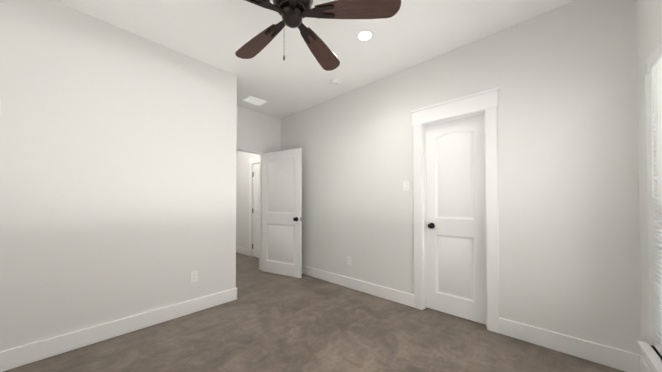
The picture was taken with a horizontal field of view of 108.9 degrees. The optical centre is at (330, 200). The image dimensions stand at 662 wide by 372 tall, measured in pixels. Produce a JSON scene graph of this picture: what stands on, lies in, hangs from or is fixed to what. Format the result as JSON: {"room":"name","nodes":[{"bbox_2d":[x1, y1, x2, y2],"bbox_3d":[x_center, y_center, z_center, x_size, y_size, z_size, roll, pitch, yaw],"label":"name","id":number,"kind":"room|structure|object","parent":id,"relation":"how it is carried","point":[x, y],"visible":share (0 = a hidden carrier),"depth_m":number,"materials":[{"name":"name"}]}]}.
{"room":"empty bedroom","nodes":[
{"label":"empty bedroom","id":0,"kind":"room"},
{"bbox_2d":[0,0,236,351],"bbox_3d":[-1.959,-0.176,2.116,0.120,2.740,2.236,-1,-1,42],"label":"wall","id":1,"kind":"structure","parent":0,"point":[117,173],"depth_m":2.02,"materials":[{"name":"white paint"}]},
{"bbox_2d":[0,287,236,371],"bbox_3d":[-1.853,1.125,2.114,0.016,0.140,2.102,-1,-1,42],"label":"baseboard","id":2,"kind":"structure","parent":1,"relation":"attached to","point":[19,356],"depth_m":2.01,"materials":[{"name":"white paint"}]},
{"bbox_2d":[190,271,197,282],"bbox_3d":[-1.471,0.820,2.543,0.008,0.115,0.070,-1,-1,42],"label":"outlet","id":3,"kind":"object","parent":1,"relation":"attached to","point":[193,276],"visible":1,"depth_m":2.54,"materials":[{"name":"white plastic"}]},
{"bbox_2d":[236,151,256,248],"bbox_3d":[-1.714,-0.132,5.291,2.107,2.740,0.120,-1,-1,42],"label":"wall","id":4,"kind":"structure","parent":0,"point":[242,197],"depth_m":5.53,"materials":[{"name":"white paint"}]},
{"bbox_2d":[236,246,248,255],"bbox_3d":[-2.133,1.172,5.563,0.855,0.140,0.016,-1,-1,42],"label":"baseboard","id":5,"kind":"structure","parent":4,"relation":"attached to","point":[244,251],"depth_m":5.45,"materials":[{"name":"white paint"}]},
{"bbox_2d":[248,154,258,256],"bbox_3d":[-1.410,0.125,4.988,1.053,2.219,0.154,-1,-1,42],"label":"door frame","id":6,"kind":"structure","parent":4,"relation":"attached to","point":[253,159],"depth_m":5.24,"materials":[{"name":"white paint"}]},
{"bbox_2d":[252,163,258,257],"bbox_3d":[-1.421,0.212,4.981,0.824,2.028,0.161,-1,-1,42],"label":"hall door","id":7,"kind":"structure","parent":4,"relation":"in","point":[255,212],"depth_m":5.16,"materials":[{"name":"white paint"}]},
{"bbox_2d":[236,106,280,152],"bbox_3d":[-1.739,-0.155,3.610,0.120,2.740,2.640,-1,-1,42],"label":"wall","id":8,"kind":"structure","parent":0,"point":[258,132],"depth_m":4.06,"materials":[{"name":"white paint"}]},
{"bbox_2d":[236,148,262,269],"bbox_3d":[-1.516,0.109,3.877,0.154,2.219,1.053,-1,-1,42],"label":"door frame","id":9,"kind":"structure","parent":8,"relation":"attached to","point":[260,202],"depth_m":4.16,"materials":[{"name":"white paint"}]},
{"bbox_2d":[262,148,301,277],"bbox_3d":[-0.808,0.197,3.913,0.800,2.028,0.265,-1,-1,42],"label":"entry door","id":10,"kind":"structure","parent":8,"relation":"in","point":[282,212],"depth_m":3.86,"materials":[{"name":"white paint"}]},
{"bbox_2d":[3,252,624,371],"bbox_3d":[-0.939,1.255,2.868,6.750,0.100,5.050,-1,-1,42],"label":"floor","id":11,"kind":"structure","parent":0,"point":[267,322],"depth_m":1.99,"materials":[{"name":"carpet"}]},
{"bbox_2d":[53,0,574,118],"bbox_3d":[-0.939,-1.585,2.907,6.750,0.100,5.050,-1,-1,42],"label":"ceiling","id":12,"kind":"structure","parent":0,"point":[218,34],"depth_m":2.22,"materials":[{"name":"white paint"}]},
{"bbox_2d":[243,96,266,105],"bbox_3d":[-1.165,-1.520,3.623,0.221,0.008,0.285,-1,-1,42],"label":"ceiling vent","id":13,"kind":"object","parent":12,"relation":"in","point":[254,100],"visible":1,"depth_m":3.62,"materials":[{"name":"white metal"}]},
{"bbox_2d":[235,0,400,70],"bbox_3d":[-0.287,-1.217,1.535,1.227,0.674,1.282,-1,-1,42],"label":"ceiling fan","id":14,"kind":"object","parent":12,"relation":"hanging from","point":[293,13],"visible":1,"depth_m":1.49,"materials":[{"name":"brown wood"}]},
{"bbox_2d":[330,79,339,85],"bbox_3d":[0.056,-1.514,3.052,0.134,0.038,0.134,-1,-1,42],"label":"smoke detector","id":15,"kind":"object","parent":12,"relation":"attached to","point":[334,82],"visible":1,"depth_m":3.01,"materials":[{"name":"white plastic"}]},
{"bbox_2d":[356,29,373,41],"bbox_3d":[0.318,-1.540,2.214,0.175,0.007,0.175,-1,-1,42],"label":"recessed light","id":16,"kind":"object","parent":12,"relation":"in","point":[364,35],"visible":1,"depth_m":2.21,"materials":[{"name":"white plastic"}]},
{"bbox_2d":[281,0,641,354],"bbox_3d":[0.668,-0.163,3.013,4.243,2.740,0.120,-1,-1,42],"label":"wall","id":17,"kind":"structure","parent":0,"point":[564,78],"depth_m":2.00,"materials":[{"name":"white paint"}]},
{"bbox_2d":[347,256,350,264],"bbox_3d":[0.254,0.841,3.290,0.070,0.115,0.008,-1,-1,42],"label":"outlet","id":18,"kind":"object","parent":17,"relation":"attached to","point":[348,260],"visible":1,"depth_m":3.29,"materials":[{"name":"white plastic"}]},
{"bbox_2d":[301,265,413,306],"bbox_3d":[-0.004,1.144,3.515,2.548,0.140,0.016,-1,-1,42],"label":"baseboard","id":19,"kind":"structure","parent":17,"relation":"attached to","point":[397,296],"depth_m":3.11,"materials":[{"name":"white paint"}]},
{"bbox_2d":[403,181,408,190],"bbox_3d":[0.864,-0.167,2.739,0.070,0.115,0.021,-1,-1,42],"label":"light switch","id":20,"kind":"object","parent":17,"relation":"attached to","point":[405,185],"visible":1,"depth_m":2.74,"materials":[{"name":"white plastic"}]},
{"bbox_2d":[411,87,499,332],"bbox_3d":[1.260,0.089,2.446,0.824,2.219,0.154,-1,-1,42],"label":"trim","id":21,"kind":"structure","parent":17,"relation":"attached to","point":[485,102],"depth_m":2.29,"materials":[{"name":"white paint"}]},
{"bbox_2d":[425,114,485,324],"bbox_3d":[1.288,0.177,2.477,0.585,2.028,0.161,-1,-1,42],"label":"closet door","id":22,"kind":"structure","parent":17,"relation":"in","point":[455,226],"depth_m":2.44,"materials":[{"name":"white paint"}]},
{"bbox_2d":[499,317,635,371],"bbox_3d":[1.792,1.121,1.879,0.752,0.140,0.016,-1,-1,42],"label":"baseboard","id":23,"kind":"structure","parent":17,"relation":"attached to","point":[612,357],"depth_m":1.82,"materials":[{"name":"white paint"}]},
{"bbox_2d":[636,0,661,371],"bbox_3d":[0.976,-0.201,0.290,0.120,2.740,3.490,-1,-1,42],"label":"wall","id":24,"kind":"structure","parent":0,"point":[648,26],"depth_m":1.49,"materials":[{"name":"white paint"}]},
{"bbox_2d":[636,354,651,371],"bbox_3d":[0.967,1.100,0.362,0.016,0.140,3.370,-1,-1,42],"label":"baseboard","id":25,"kind":"structure","parent":24,"relation":"attached to","point":[641,365],"depth_m":1.57,"materials":[{"name":"white paint"}]},
{"bbox_2d":[637,340,661,371],"bbox_3d":[1.470,0.945,0.887,0.115,0.105,1.631,-1,-1,42],"label":"window sill","id":26,"kind":"structure","parent":24,"relation":"attached to","point":[653,359],"depth_m":1.38,"materials":[{"name":"white paint"}]},
{"bbox_2d":[645,40,661,355],"bbox_3d":[1.484,0.007,0.887,0.062,1.768,1.553,-1,-1,42],"label":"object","id":27,"kind":"object","parent":24,"relation":"attached to","point":[653,63],"visible":1,"depth_m":1.41,"materials":[{"name":"white"}]}
]}

